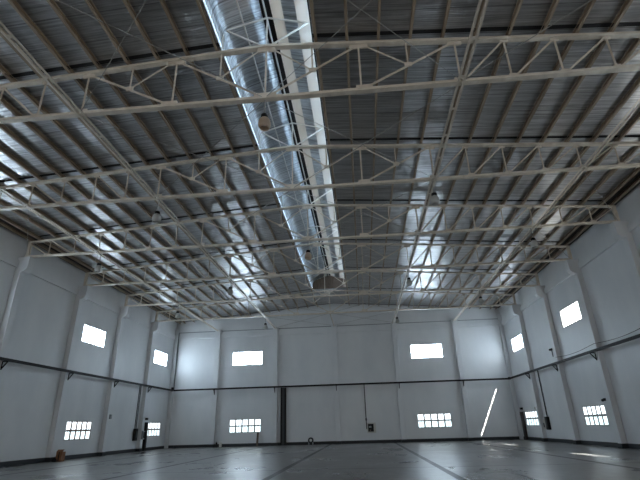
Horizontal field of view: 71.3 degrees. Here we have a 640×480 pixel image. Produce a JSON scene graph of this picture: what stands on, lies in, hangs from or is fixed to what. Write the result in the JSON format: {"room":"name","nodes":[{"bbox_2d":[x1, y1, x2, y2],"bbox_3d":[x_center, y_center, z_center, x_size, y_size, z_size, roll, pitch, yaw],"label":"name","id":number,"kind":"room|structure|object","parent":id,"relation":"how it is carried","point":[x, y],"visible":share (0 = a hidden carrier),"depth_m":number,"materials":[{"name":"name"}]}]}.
{"room":"empty warehouse","nodes":[
{"label":"empty warehouse","id":0,"kind":"room"},
{"bbox_2d":[0,226,178,461],"bbox_3d":[-18.703,3.381,19.492,0.959,13.012,63.000,-3,-23,4],"label":"wall","id":1,"kind":"structure","parent":0,"point":[45,304],"depth_m":31.74,"materials":[{"name":"white paint"}]},
{"bbox_2d":[64,421,91,439],"bbox_3d":[-17.478,13.772,32.285,0.058,1.240,3.120,-3,-23,4],"label":"window","id":2,"kind":"structure","parent":1,"relation":"in","point":[75,430],"depth_m":32.23,"materials":[{"name":"white"}]},
{"bbox_2d":[0,446,163,466],"bbox_3d":[-18.671,9.267,17.038,0.370,0.260,63.000,-3,-23,4],"label":"baseboard","id":3,"kind":"structure","parent":1,"relation":"attached to","point":[37,460],"depth_m":31.72,"materials":[{"name":"black"}]},
{"bbox_2d":[0,357,172,391],"bbox_3d":[-18.509,4.270,18.700,0.360,0.650,62.160,-3,-23,4],"label":"cable tray","id":4,"kind":"object","parent":1,"relation":"attached to","point":[3,359],"visible":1,"depth_m":31.00,"materials":[{"name":"black paint"}]},
{"bbox_2d":[82,324,105,347],"bbox_3d":[-17.655,7.526,34.904,0.058,1.310,3.120,-3,-23,4],"label":"window","id":5,"kind":"structure","parent":1,"relation":"in","point":[91,335],"depth_m":34.86,"materials":[{"name":"grey"}]},
{"bbox_2d":[132,429,137,440],"bbox_3d":[-16.523,17.415,39.952,0.263,1.000,0.440,-3,-23,4],"label":"switch box","id":6,"kind":"object","parent":1,"relation":"attached to","point":[135,431],"visible":1,"depth_m":39.82,"materials":[{"name":"black paint"}]},
{"bbox_2d":[135,386,141,427],"bbox_3d":[-16.656,15.247,40.890,0.070,3.710,0.310,-3,-23,4],"label":"conduit","id":7,"kind":"object","parent":1,"relation":"attached to","point":[141,386],"visible":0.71,"depth_m":40.85,"materials":[{"name":"grey metal"}]},
{"bbox_2d":[147,422,160,435],"bbox_3d":[-16.343,18.519,43.684,0.058,1.240,3.120,-3,-23,4],"label":"window","id":8,"kind":"structure","parent":1,"relation":"in","point":[153,427],"depth_m":43.84,"materials":[{"name":"white"}]},
{"bbox_2d":[154,350,167,365],"bbox_3d":[-16.520,12.274,46.303,0.058,1.310,3.120,-3,-23,4],"label":"window","id":9,"kind":"structure","parent":1,"relation":"in","point":[160,358],"depth_m":46.29,"materials":[{"name":"grey glass"}]},
{"bbox_2d":[0,31,639,123],"bbox_3d":[-1.873,-5.757,15.421,35.247,2.514,0.210,-3,-23,4],"label":"roof truss","id":10,"kind":"object","parent":1,"relation":"attached to","point":[451,41],"visible":0.95,"depth_m":15.16,"materials":[{"name":"beige metal"}]},
{"bbox_2d":[0,187,218,330],"bbox_3d":[-14.180,-1.836,21.008,0.260,0.075,62.580,-3,-23,4],"label":"tie","id":11,"kind":"object","parent":10,"relation":"attached to","point":[3,191],"visible":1,"depth_m":26.09,"materials":[{"name":"beige metal"}]},
{"bbox_2d":[0,21,276,328],"bbox_3d":[-7.739,-2.220,20.526,0.260,0.075,62.580,-3,-23,4],"label":"tie","id":12,"kind":"object","parent":10,"relation":"attached to","point":[10,36],"visible":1,"depth_m":16.45,"materials":[{"name":"beige metal"}]},
{"bbox_2d":[81,0,146,110],"bbox_3d":[-5.349,-5.759,12.396,0.026,0.022,8.652,18,-29,-38],"label":"rod","id":13,"kind":"object","parent":12,"relation":"attached to","point":[145,0],"visible":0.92,"depth_m":12.99,"materials":[{"name":"silver metal"}]},
{"bbox_2d":[56,0,261,96],"bbox_3d":[-5.348,-5.731,12.384,8.652,0.022,0.026,16,-28,-35],"label":"rod","id":14,"kind":"object","parent":12,"relation":"attached to","point":[56,0],"visible":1,"depth_m":12.74,"materials":[{"name":"silver metal"}]},
{"bbox_2d":[87,117,289,187],"bbox_3d":[-4.780,-3.357,18.083,8.652,0.022,0.026,16,-28,-35],"label":"rod","id":15,"kind":"object","parent":12,"relation":"attached to","point":[87,117],"visible":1,"depth_m":17.58,"materials":[{"name":"silver metal"}]},
{"bbox_2d":[158,102,261,195],"bbox_3d":[-4.781,-3.385,18.095,0.026,0.022,8.652,18,-29,-38],"label":"rod","id":16,"kind":"object","parent":12,"relation":"attached to","point":[261,102],"visible":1,"depth_m":17.37,"materials":[{"name":"silver metal"}]},
{"bbox_2d":[163,200,303,238],"bbox_3d":[-4.212,-0.984,23.783,8.652,0.022,0.026,16,-28,-35],"label":"rod","id":17,"kind":"object","parent":12,"relation":"attached to","point":[163,200],"visible":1,"depth_m":23.47,"materials":[{"name":"silver metal"}]},
{"bbox_2d":[204,191,288,243],"bbox_3d":[-4.213,-1.011,23.794,0.026,0.022,8.652,18,-29,-38],"label":"rod","id":18,"kind":"object","parent":12,"relation":"attached to","point":[288,191],"visible":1,"depth_m":23.08,"materials":[{"name":"silver metal"}]},
{"bbox_2d":[208,248,316,272],"bbox_3d":[-3.644,1.390,29.482,8.652,0.022,0.026,16,-28,-35],"label":"rod","id":19,"kind":"object","parent":12,"relation":"attached to","point":[208,248],"visible":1,"depth_m":29.34,"materials":[{"name":"silver metal"}]},
{"bbox_2d":[231,242,302,276],"bbox_3d":[-3.645,1.363,29.494,0.026,0.022,8.652,18,-29,-38],"label":"rod","id":20,"kind":"object","parent":12,"relation":"attached to","point":[302,242],"visible":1,"depth_m":29.04,"materials":[{"name":"silver metal"}]},
{"bbox_2d":[236,279,322,295],"bbox_3d":[-3.077,3.764,35.181,8.652,0.022,0.026,16,-28,-35],"label":"rod","id":21,"kind":"object","parent":12,"relation":"attached to","point":[236,279],"visible":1,"depth_m":34.95,"materials":[{"name":"silver metal"}]},
{"bbox_2d":[258,100,270,130],"bbox_3d":[-1.828,-4.174,14.757,0.420,1.180,0.420,-3,-23,4],"label":"lamp","id":22,"kind":"object","parent":10,"relation":"hanging from","point":[264,124],"visible":1,"depth_m":14.51,"materials":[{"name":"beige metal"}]},
{"bbox_2d":[392,0,488,322],"bbox_3d":[5.062,-2.984,19.569,0.260,0.075,62.580,-3,-23,4],"label":"tie","id":23,"kind":"object","parent":10,"relation":"attached to","point":[475,38],"visible":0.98,"depth_m":15.91,"materials":[{"name":"beige metal"}]},
{"bbox_2d":[267,0,372,95],"bbox_3d":[1.093,-6.115,11.902,0.026,0.022,8.652,18,-29,-38],"label":"rod","id":24,"kind":"object","parent":23,"relation":"attached to","point":[371,0],"visible":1,"depth_m":12.91,"materials":[{"name":"silver metal"}]},
{"bbox_2d":[271,102,430,176],"bbox_3d":[1.660,-3.769,17.613,8.652,0.022,0.026,16,-28,-35],"label":"rod","id":25,"kind":"object","parent":23,"relation":"attached to","point":[271,102],"visible":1,"depth_m":17.08,"materials":[{"name":"silver metal"}]},
{"bbox_2d":[299,191,415,231],"bbox_3d":[2.228,-1.395,23.313,8.652,0.022,0.026,16,-28,-35],"label":"rod","id":26,"kind":"object","parent":23,"relation":"attached to","point":[299,191],"visible":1,"depth_m":22.81,"materials":[{"name":"silver metal"}]},
{"bbox_2d":[313,241,405,266],"bbox_3d":[2.795,0.978,29.012,8.652,0.022,0.026,16,-28,-35],"label":"rod","id":27,"kind":"object","parent":23,"relation":"attached to","point":[313,241],"visible":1,"depth_m":28.71,"materials":[{"name":"silver metal"}]},
{"bbox_2d":[319,235,414,272],"bbox_3d":[2.796,1.006,29.000,0.026,0.022,8.652,18,-29,-38],"label":"rod","id":28,"kind":"object","parent":23,"relation":"attached to","point":[414,235],"visible":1,"depth_m":28.75,"materials":[{"name":"silver metal"}]},
{"bbox_2d":[310,182,428,238],"bbox_3d":[2.228,-1.368,23.301,0.026,0.022,8.652,18,-29,-38],"label":"rod","id":29,"kind":"object","parent":23,"relation":"attached to","point":[428,182],"visible":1,"depth_m":22.77,"materials":[{"name":"silver metal"}]},
{"bbox_2d":[295,87,454,186],"bbox_3d":[1.661,-3.741,17.602,0.026,0.022,8.652,18,-29,-38],"label":"rod","id":30,"kind":"object","parent":23,"relation":"attached to","point":[454,87],"visible":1,"depth_m":16.86,"materials":[{"name":"silver metal"}]},
{"bbox_2d":[347,0,457,77],"bbox_3d":[1.092,-6.143,11.914,8.652,0.022,0.026,16,-28,-35],"label":"rod","id":31,"kind":"object","parent":23,"relation":"attached to","point":[347,0],"visible":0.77,"depth_m":12.78,"materials":[{"name":"silver metal"}]},
{"bbox_2d":[453,98,639,320],"bbox_3d":[11.503,-3.368,19.087,0.260,0.075,62.580,-3,-23,4],"label":"tie","id":32,"kind":"object","parent":10,"relation":"attached to","point":[635,109],"visible":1,"depth_m":20.85,"materials":[{"name":"beige metal"}]},
{"bbox_2d":[466,0,591,78],"bbox_3d":[7.533,-6.500,11.421,0.026,0.022,8.652,18,-29,-38],"label":"rod","id":33,"kind":"object","parent":32,"relation":"attached to","point":[590,0],"visible":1,"depth_m":12.85,"materials":[{"name":"silver metal"}]},
{"bbox_2d":[584,173,617,220],"bbox_3d":[14.169,-2.080,22.408,0.026,0.022,7.388,-21,-29,38],"label":"rod","id":34,"kind":"object","parent":32,"relation":"attached to","point":[584,173],"visible":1,"depth_m":22.10,"materials":[{"name":"silver metal"}]},
{"bbox_2d":[0,141,639,210],"bbox_3d":[-1.305,-3.383,21.120,35.247,2.514,0.210,-3,-23,4],"label":"roof truss","id":35,"kind":"object","parent":1,"relation":"attached to","point":[363,182],"visible":0.91,"depth_m":20.91,"materials":[{"name":"beige metal"}]},
{"bbox_2d":[152,201,160,223],"bbox_3d":[-7.602,-1.366,20.907,0.420,1.180,0.420,-3,-23,4],"label":"lamp","id":36,"kind":"object","parent":35,"relation":"hanging from","point":[156,218],"visible":1,"depth_m":20.67,"materials":[{"name":"silver metal"}]},
{"bbox_2d":[430,181,439,205],"bbox_3d":[5.086,-2.123,19.959,0.420,1.180,0.420,-3,-23,4],"label":"lamp","id":37,"kind":"object","parent":35,"relation":"hanging from","point":[434,200],"visible":1,"depth_m":19.73,"materials":[{"name":"white metal"}]},
{"bbox_2d":[25,204,619,257],"bbox_3d":[-0.737,-1.009,26.819,35.247,2.514,0.210,-3,-23,4],"label":"roof truss","id":38,"kind":"object","parent":1,"relation":"attached to","point":[304,206],"visible":0.9,"depth_m":26.67,"materials":[{"name":"beige metal"}]},
{"bbox_2d":[94,255,101,272],"bbox_3d":[-13.379,1.386,27.081,0.420,1.180,0.420,-3,-23,4],"label":"lamp","id":39,"kind":"object","parent":38,"relation":"hanging from","point":[98,268],"visible":1,"depth_m":26.86,"materials":[{"name":"white metal"}]},
{"bbox_2d":[305,248,311,259],"bbox_3d":[-0.692,0.574,26.156,0.420,1.180,0.420,-3,-23,4],"label":"lamp","id":40,"kind":"object","parent":38,"relation":"hanging from","point":[308,255],"visible":1,"depth_m":25.90,"materials":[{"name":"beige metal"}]},
{"bbox_2d":[530,228,537,247],"bbox_3d":[11.997,-0.128,25.184,0.420,1.180,0.420,-3,-23,4],"label":"lamp","id":41,"kind":"object","parent":38,"relation":"hanging from","point":[534,244],"visible":1,"depth_m":24.96,"materials":[{"name":"white metal"}]},
{"bbox_2d":[83,242,572,285],"bbox_3d":[-0.169,1.365,32.519,35.247,2.514,0.210,-3,-23,4],"label":"roof truss","id":42,"kind":"object","parent":1,"relation":"attached to","point":[365,269],"visible":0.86,"depth_m":32.35,"materials":[{"name":"beige metal"}]},
{"bbox_2d":[227,284,232,294],"bbox_3d":[-6.467,3.381,32.306,0.420,1.180,0.420,-3,-23,4],"label":"lamp","id":43,"kind":"object","parent":42,"relation":"hanging from","point":[230,291],"visible":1,"depth_m":32.06,"materials":[{"name":"white metal"}]},
{"bbox_2d":[406,269,411,285],"bbox_3d":[6.221,2.624,31.358,0.420,1.180,0.420,-3,-23,4],"label":"lamp","id":44,"kind":"object","parent":42,"relation":"hanging from","point":[408,282],"visible":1,"depth_m":31.12,"materials":[{"name":"white metal"}]},
{"bbox_2d":[124,269,539,306],"bbox_3d":[0.399,3.738,38.218,35.247,2.514,0.210,-3,-23,4],"label":"roof truss","id":45,"kind":"object","parent":1,"relation":"attached to","point":[398,272],"visible":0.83,"depth_m":37.95,"materials":[{"name":"beige metal"}]},
{"bbox_2d":[175,304,179,317],"bbox_3d":[-12.243,6.133,38.480,0.420,1.180,0.420,-3,-23,4],"label":"lamp","id":46,"kind":"object","parent":45,"relation":"hanging from","point":[177,315],"visible":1,"depth_m":38.24,"materials":[{"name":"white metal"}]},
{"bbox_2d":[478,290,483,303],"bbox_3d":[13.133,4.619,36.583,0.420,1.180,0.420,-3,-23,4],"label":"lamp","id":47,"kind":"object","parent":45,"relation":"hanging from","point":[481,301],"visible":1,"depth_m":36.33,"materials":[{"name":"white metal"}]},
{"bbox_2d":[155,290,516,321],"bbox_3d":[0.967,6.112,43.918,35.247,2.514,0.210,-3,-23,4],"label":"roof truss","id":48,"kind":"object","parent":1,"relation":"attached to","point":[326,291],"visible":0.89,"depth_m":43.71,"materials":[{"name":"beige metal"}]},
{"bbox_2d":[0,0,639,322],"bbox_3d":[-1.374,-4.339,20.954,36.840,1.518,63.750,-3,-23,4],"label":"ceiling","id":49,"kind":"structure","parent":0,"point":[329,14],"depth_m":20.25,"materials":[{"name":"silver metal"}]},
{"bbox_2d":[0,221,179,323],"bbox_3d":[-18.771,-2.557,21.978,0.106,0.221,62.970,-3,-23,4],"label":"purlin","id":50,"kind":"structure","parent":49,"relation":"attached to","point":[1,223],"depth_m":32.07,"materials":[{"name":"grey metal"}]},
{"bbox_2d":[0,214,185,323],"bbox_3d":[-18.217,-2.630,21.953,0.106,0.221,62.970,-3,-23,4],"label":"purlin","id":51,"kind":"structure","parent":49,"relation":"attached to","point":[2,217],"depth_m":31.26,"materials":[{"name":"grey metal"}]},
{"bbox_2d":[0,199,194,321],"bbox_3d":[-17.141,-2.772,21.905,0.106,0.221,62.970,-3,-23,4],"label":"purlin","id":52,"kind":"structure","parent":49,"relation":"attached to","point":[2,203],"depth_m":29.98,"materials":[{"name":"grey metal"}]},
{"bbox_2d":[0,183,201,317],"bbox_3d":[-16.065,-2.913,21.857,0.106,0.221,62.970,-3,-23,4],"label":"purlin","id":53,"kind":"structure","parent":49,"relation":"attached to","point":[7,190],"depth_m":28.95,"materials":[{"name":"grey metal"}]},
{"bbox_2d":[0,166,213,319],"bbox_3d":[-14.989,-3.055,21.808,0.106,0.221,62.970,-3,-23,4],"label":"purlin","id":54,"kind":"structure","parent":49,"relation":"attached to","point":[3,170],"depth_m":27.13,"materials":[{"name":"grey metal"}]},
{"bbox_2d":[0,145,222,317],"bbox_3d":[-13.913,-3.197,21.760,0.106,0.221,62.970,-3,-23,4],"label":"purlin","id":55,"kind":"structure","parent":49,"relation":"attached to","point":[4,151],"depth_m":25.87,"materials":[{"name":"grey metal"}]},
{"bbox_2d":[0,124,231,315],"bbox_3d":[-12.837,-3.338,21.712,0.106,0.221,62.970,-3,-23,4],"label":"purlin","id":56,"kind":"structure","parent":49,"relation":"attached to","point":[3,128],"depth_m":23.24,"materials":[{"name":"grey metal"}]},
{"bbox_2d":[0,97,241,316],"bbox_3d":[-11.761,-3.480,21.664,0.106,0.221,62.970,-3,-23,4],"label":"purlin","id":57,"kind":"structure","parent":49,"relation":"attached to","point":[3,102],"depth_m":22.67,"materials":[{"name":"grey metal"}]},
{"bbox_2d":[0,64,250,314],"bbox_3d":[-10.686,-3.622,21.616,0.106,0.221,62.970,-3,-23,4],"label":"purlin","id":58,"kind":"structure","parent":49,"relation":"attached to","point":[3,70],"depth_m":20.91,"materials":[{"name":"grey metal"}]},
{"bbox_2d":[0,32,260,313],"bbox_3d":[-9.610,-3.764,21.567,0.106,0.221,62.970,-3,-23,4],"label":"purlin","id":59,"kind":"structure","parent":49,"relation":"attached to","point":[1,34],"depth_m":19.48,"materials":[{"name":"grey metal"}]},
{"bbox_2d":[7,0,269,312],"bbox_3d":[-8.534,-3.905,21.519,0.106,0.221,62.970,-3,-23,4],"label":"purlin","id":60,"kind":"structure","parent":49,"relation":"attached to","point":[13,3],"depth_m":18.00,"materials":[{"name":"grey metal"}]},
{"bbox_2d":[46,0,279,311],"bbox_3d":[-7.458,-4.047,21.471,0.106,0.221,62.970,-3,-23,4],"label":"purlin","id":61,"kind":"structure","parent":49,"relation":"attached to","point":[54,6],"depth_m":18.18,"materials":[{"name":"grey metal"}]},
{"bbox_2d":[85,0,288,309],"bbox_3d":[-6.382,-4.189,21.423,0.106,0.221,62.970,-3,-23,4],"label":"purlin","id":62,"kind":"structure","parent":49,"relation":"attached to","point":[90,4],"depth_m":18.63,"materials":[{"name":"grey metal"}]},
{"bbox_2d":[122,0,298,308],"bbox_3d":[-5.306,-4.330,21.375,0.106,0.221,62.970,-3,-23,4],"label":"purlin","id":63,"kind":"structure","parent":49,"relation":"attached to","point":[126,2],"depth_m":18.76,"materials":[{"name":"grey metal"}]},
{"bbox_2d":[159,0,307,307],"bbox_3d":[-4.230,-4.472,21.327,0.106,0.221,62.970,-3,-23,4],"label":"purlin","id":64,"kind":"structure","parent":49,"relation":"attached to","point":[163,3],"depth_m":18.92,"materials":[{"name":"grey metal"}]},
{"bbox_2d":[196,0,317,306],"bbox_3d":[-3.154,-4.614,21.278,0.106,0.221,62.970,-3,-23,4],"label":"purlin","id":65,"kind":"structure","parent":49,"relation":"attached to","point":[199,4],"depth_m":18.97,"materials":[{"name":"grey metal"}]},
{"bbox_2d":[203,0,313,50],"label":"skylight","id":66,"kind":"object","parent":49,"relation":"in","point":[240,23],"depth_m":16.25,"materials":[{"name":"metal"}]},
{"bbox_2d":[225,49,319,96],"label":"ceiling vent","id":67,"kind":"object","parent":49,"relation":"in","point":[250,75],"depth_m":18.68,"materials":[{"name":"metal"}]},
{"bbox_2d":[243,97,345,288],"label":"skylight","id":68,"kind":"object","parent":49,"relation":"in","point":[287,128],"depth_m":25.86,"materials":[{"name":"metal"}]},
{"bbox_2d":[309,0,349,305],"bbox_3d":[0.389,-4.825,21.013,0.106,0.221,62.970,-3,-23,4],"label":"purlin","id":69,"kind":"structure","parent":49,"relation":"attached to","point":[310,1],"depth_m":19.11,"materials":[{"name":"grey metal"}]},
{"bbox_2d":[344,0,358,303],"bbox_3d":[1.470,-4.812,20.900,0.106,0.221,62.970,-3,-23,4],"label":"purlin","id":70,"kind":"structure","parent":49,"relation":"attached to","point":[345,1],"depth_m":19.34,"materials":[{"name":"grey metal"}]},
{"bbox_2d":[368,0,380,305],"bbox_3d":[2.550,-4.799,20.787,0.106,0.221,62.970,-3,-23,4],"label":"purlin","id":71,"kind":"structure","parent":49,"relation":"attached to","point":[379,1],"depth_m":18.97,"materials":[{"name":"grey metal"}]},
{"bbox_2d":[378,0,415,305],"bbox_3d":[3.630,-4.786,20.674,0.106,0.221,62.970,-3,-23,4],"label":"purlin","id":72,"kind":"structure","parent":49,"relation":"attached to","point":[413,1],"depth_m":18.62,"materials":[{"name":"grey metal"}]},
{"bbox_2d":[388,0,451,306],"bbox_3d":[4.710,-4.773,20.561,0.106,0.221,62.970,-3,-23,4],"label":"purlin","id":73,"kind":"structure","parent":49,"relation":"attached to","point":[448,5],"depth_m":18.89,"materials":[{"name":"grey metal"}]},
{"bbox_2d":[398,0,484,305],"bbox_3d":[5.791,-4.760,20.448,0.106,0.221,62.970,-3,-23,4],"label":"purlin","id":74,"kind":"structure","parent":49,"relation":"attached to","point":[483,1],"depth_m":18.66,"materials":[{"name":"grey metal"}]},
{"bbox_2d":[408,0,522,306],"bbox_3d":[6.871,-4.747,20.335,0.106,0.221,62.970,-3,-23,4],"label":"purlin","id":75,"kind":"structure","parent":49,"relation":"attached to","point":[519,2],"depth_m":18.78,"materials":[{"name":"grey metal"}]},
{"bbox_2d":[418,0,559,306],"bbox_3d":[7.951,-4.734,20.222,0.106,0.221,62.970,-3,-23,4],"label":"purlin","id":76,"kind":"structure","parent":49,"relation":"attached to","point":[552,9],"depth_m":18.82,"materials":[{"name":"grey metal"}]},
{"bbox_2d":[428,0,595,307],"bbox_3d":[9.031,-4.721,20.109,0.106,0.221,62.970,-3,-23,4],"label":"purlin","id":77,"kind":"structure","parent":49,"relation":"attached to","point":[590,4],"depth_m":18.64,"materials":[{"name":"grey metal"}]},
{"bbox_2d":[438,0,632,306],"bbox_3d":[10.112,-4.708,19.996,0.106,0.221,62.970,-3,-23,4],"label":"purlin","id":78,"kind":"structure","parent":49,"relation":"attached to","point":[627,3],"depth_m":18.54,"materials":[{"name":"grey metal"}]},
{"bbox_2d":[449,38,639,305],"bbox_3d":[11.192,-4.695,19.883,0.106,0.221,62.970,-3,-23,4],"label":"purlin","id":79,"kind":"structure","parent":49,"relation":"attached to","point":[636,42],"depth_m":19.76,"materials":[{"name":"grey metal"}]},
{"bbox_2d":[459,77,639,305],"bbox_3d":[12.272,-4.681,19.770,0.106,0.221,62.970,-3,-23,4],"label":"purlin","id":80,"kind":"structure","parent":49,"relation":"attached to","point":[636,84],"depth_m":21.82,"materials":[{"name":"grey metal"}]},
{"bbox_2d":[469,112,639,308],"bbox_3d":[13.353,-4.668,19.657,0.106,0.221,62.970,-3,-23,4],"label":"purlin","id":81,"kind":"structure","parent":49,"relation":"attached to","point":[636,119],"depth_m":23.96,"materials":[{"name":"grey metal"}]},
{"bbox_2d":[479,146,639,308],"bbox_3d":[14.433,-4.655,19.544,0.106,0.221,62.970,-3,-23,4],"label":"purlin","id":82,"kind":"structure","parent":49,"relation":"attached to","point":[634,149],"depth_m":26.37,"materials":[{"name":"grey metal"}]},
{"bbox_2d":[489,167,639,308],"bbox_3d":[15.513,-4.642,19.431,0.106,0.221,62.970,-3,-23,4],"label":"purlin","id":83,"kind":"structure","parent":49,"relation":"attached to","point":[633,173],"depth_m":27.80,"materials":[{"name":"grey metal"}]},
{"bbox_2d":[495,176,639,309],"bbox_3d":[16.070,-4.636,19.372,0.106,0.221,62.970,-3,-23,4],"label":"purlin","id":84,"kind":"structure","parent":49,"relation":"attached to","point":[637,181],"depth_m":28.90,"materials":[{"name":"grey metal"}]},
{"bbox_2d":[0,439,639,479],"bbox_3d":[-1.012,8.403,15.638,36.160,0.150,63.320,-3,-23,4],"label":"floor","id":85,"kind":"structure","parent":0,"point":[519,459],"depth_m":21.17,"materials":[{"name":"grey concrete"}]},
{"bbox_2d":[56,449,65,461],"bbox_3d":[-16.924,14.049,29.128,0.420,0.700,0.390,-3,-23,4],"label":"cardboard box","id":86,"kind":"object","parent":85,"relation":"on","point":[60,455],"visible":0.9,"depth_m":29.01,"materials":[{"name":"brown cardboard"}]},
{"bbox_2d":[142,418,148,450],"bbox_3d":[-16.326,18.168,41.761,0.298,2.840,0.420,-3,-23,4],"label":"upright post","id":87,"kind":"object","parent":85,"relation":"on","point":[146,423],"visible":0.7,"depth_m":41.66,"materials":[{"name":"black metal"}]},
{"bbox_2d":[520,408,528,439],"bbox_3d":[19.390,17.474,42.517,0.298,2.840,0.420,-3,-23,4],"label":"upright post","id":88,"kind":"object","parent":85,"relation":"on","point":[521,413],"visible":1,"depth_m":42.34,"materials":[{"name":"brown metal"}]},
{"bbox_2d":[168,303,518,444],"bbox_3d":[1.673,13.710,47.297,36.160,14.401,0.560,-3,-23,4],"label":"wall","id":89,"kind":"structure","parent":0,"point":[364,350],"depth_m":47.09,"materials":[{"name":"white paint"}]},
{"bbox_2d":[174,333,179,385],"bbox_3d":[-15.791,13.328,49.152,0.074,6.050,0.074,-13,-25,25],"label":"conduit","id":90,"kind":"object","parent":89,"relation":"attached to","point":[179,333],"visible":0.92,"depth_m":49.12,"materials":[{"name":"grey metal"}]},
{"bbox_2d":[229,419,260,432],"bbox_3d":[-7.733,19.196,46.112,3.320,1.280,0.058,-3,-23,4],"label":"window","id":91,"kind":"structure","parent":89,"relation":"in","point":[237,425],"depth_m":46.11,"materials":[{"name":"white"}]},
{"bbox_2d":[232,351,262,365],"bbox_3d":[-7.910,12.918,48.745,3.320,1.440,0.058,-3,-23,4],"label":"window","id":92,"kind":"structure","parent":89,"relation":"in","point":[252,357],"depth_m":48.74,"materials":[{"name":"grey glass"}]},
{"bbox_2d":[280,388,285,444],"bbox_3d":[-3.769,18.109,45.973,0.560,5.510,0.298,-3,-23,4],"label":"upright post","id":93,"kind":"object","parent":89,"relation":"attached to","point":[283,390],"visible":1,"depth_m":45.77,"materials":[{"name":"black metal"}]},
{"bbox_2d":[171,377,509,394],"bbox_3d":[1.677,15.123,46.229,35.080,0.870,0.440,-3,-23,4],"label":"cable tray","id":94,"kind":"object","parent":89,"relation":"attached to","point":[463,380],"visible":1,"depth_m":46.30,"materials":[{"name":"black paint"}]},
{"bbox_2d":[168,436,519,447],"bbox_3d":[1.851,20.194,44.508,35.840,0.280,0.370,-3,-23,4],"label":"baseboard","id":95,"kind":"structure","parent":89,"relation":"attached to","point":[512,437],"depth_m":44.49,"materials":[{"name":"black"}]},
{"bbox_2d":[364,385,366,428],"bbox_3d":[4.643,17.002,45.699,0.160,4.340,0.108,-3,-23,4],"label":"conduit","id":96,"kind":"object","parent":89,"relation":"attached to","point":[364,385],"visible":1,"depth_m":45.55,"materials":[{"name":"grey metal"}]},
{"bbox_2d":[367,423,375,432],"bbox_3d":[5.174,18.846,44.816,0.870,0.930,0.223,-3,-23,4],"label":"meter box","id":97,"kind":"object","parent":89,"relation":"attached to","point":[371,427],"visible":1,"depth_m":44.72,"materials":[{"name":"grey"}]},
{"bbox_2d":[410,344,442,358],"bbox_3d":[11.282,11.773,47.309,3.320,1.440,0.058,-3,-23,4],"label":"window","id":98,"kind":"structure","parent":89,"relation":"in","point":[420,350],"depth_m":47.32,"materials":[{"name":"grey"}]},
{"bbox_2d":[417,413,451,427],"bbox_3d":[11.460,18.051,44.677,3.320,1.280,0.058,-3,-23,4],"label":"window","id":99,"kind":"structure","parent":89,"relation":"in","point":[437,419],"depth_m":44.67,"materials":[{"name":"grey glass"}]},
{"bbox_2d":[497,184,639,443],"bbox_3d":[16.337,1.290,16.872,0.959,13.012,63.000,-3,-23,4],"label":"wall","id":100,"kind":"structure","parent":0,"point":[603,272],"depth_m":30.06,"materials":[{"name":"white paint"}]},
{"bbox_2d":[511,334,523,351],"bbox_3d":[19.195,10.046,43.400,0.058,1.310,3.120,-3,-23,4],"label":"window","id":101,"kind":"structure","parent":100,"relation":"in","point":[516,341],"depth_m":43.45,"materials":[{"name":"grey"}]},
{"bbox_2d":[525,411,538,425],"bbox_3d":[19.371,16.291,40.782,0.058,1.240,3.120,-3,-23,4],"label":"window","id":102,"kind":"structure","parent":100,"relation":"in","point":[531,416],"depth_m":40.79,"materials":[{"name":"white glass"}]},
{"bbox_2d":[537,370,547,416],"bbox_3d":[18.869,12.991,37.909,0.092,3.710,0.092,-13,-25,25],"label":"conduit","id":103,"kind":"object","parent":100,"relation":"attached to","point":[537,370],"visible":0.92,"depth_m":37.86,"materials":[{"name":"grey metal"}]},
{"bbox_2d":[544,417,551,429],"bbox_3d":[18.856,15.168,36.982,0.263,1.000,0.440,-3,-23,4],"label":"switch box","id":104,"kind":"object","parent":100,"relation":"attached to","point":[547,421],"visible":1,"depth_m":36.83,"materials":[{"name":"black paint"}]},
{"bbox_2d":[559,301,581,327],"bbox_3d":[18.082,5.394,32.231,0.058,1.310,3.120,-3,-23,4],"label":"window","id":105,"kind":"structure","parent":100,"relation":"in","point":[575,301],"depth_m":32.28,"materials":[{"name":"grey"}]},
{"bbox_2d":[509,334,639,378],"bbox_3d":[16.133,2.203,16.110,0.360,0.650,62.160,-3,-23,4],"label":"cable tray","id":106,"kind":"object","parent":100,"relation":"attached to","point":[637,335],"visible":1,"depth_m":29.43,"materials":[{"name":"black paint"}]},
{"bbox_2d":[524,437,639,448],"bbox_3d":[16.638,7.160,14.397,0.370,0.260,63.000,-3,-23,4],"label":"baseboard","id":107,"kind":"structure","parent":100,"relation":"attached to","point":[596,443],"depth_m":30.35,"materials":[{"name":"black"}]},
{"bbox_2d":[582,405,608,425],"bbox_3d":[18.259,11.640,29.613,0.058,1.240,3.120,-3,-23,4],"label":"window","id":108,"kind":"structure","parent":100,"relation":"in","point":[595,415],"depth_m":29.54,"materials":[{"name":"grey"}]},
{"bbox_2d":[560,328,639,356],"bbox_3d":[15.911,0.146,12.768,0.036,0.183,46.501,-3,-23,4],"label":"cable","id":109,"kind":"object","parent":100,"relation":"attached to","point":[639,328],"visible":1,"depth_m":27.33,"materials":[{"name":"grey metal"}]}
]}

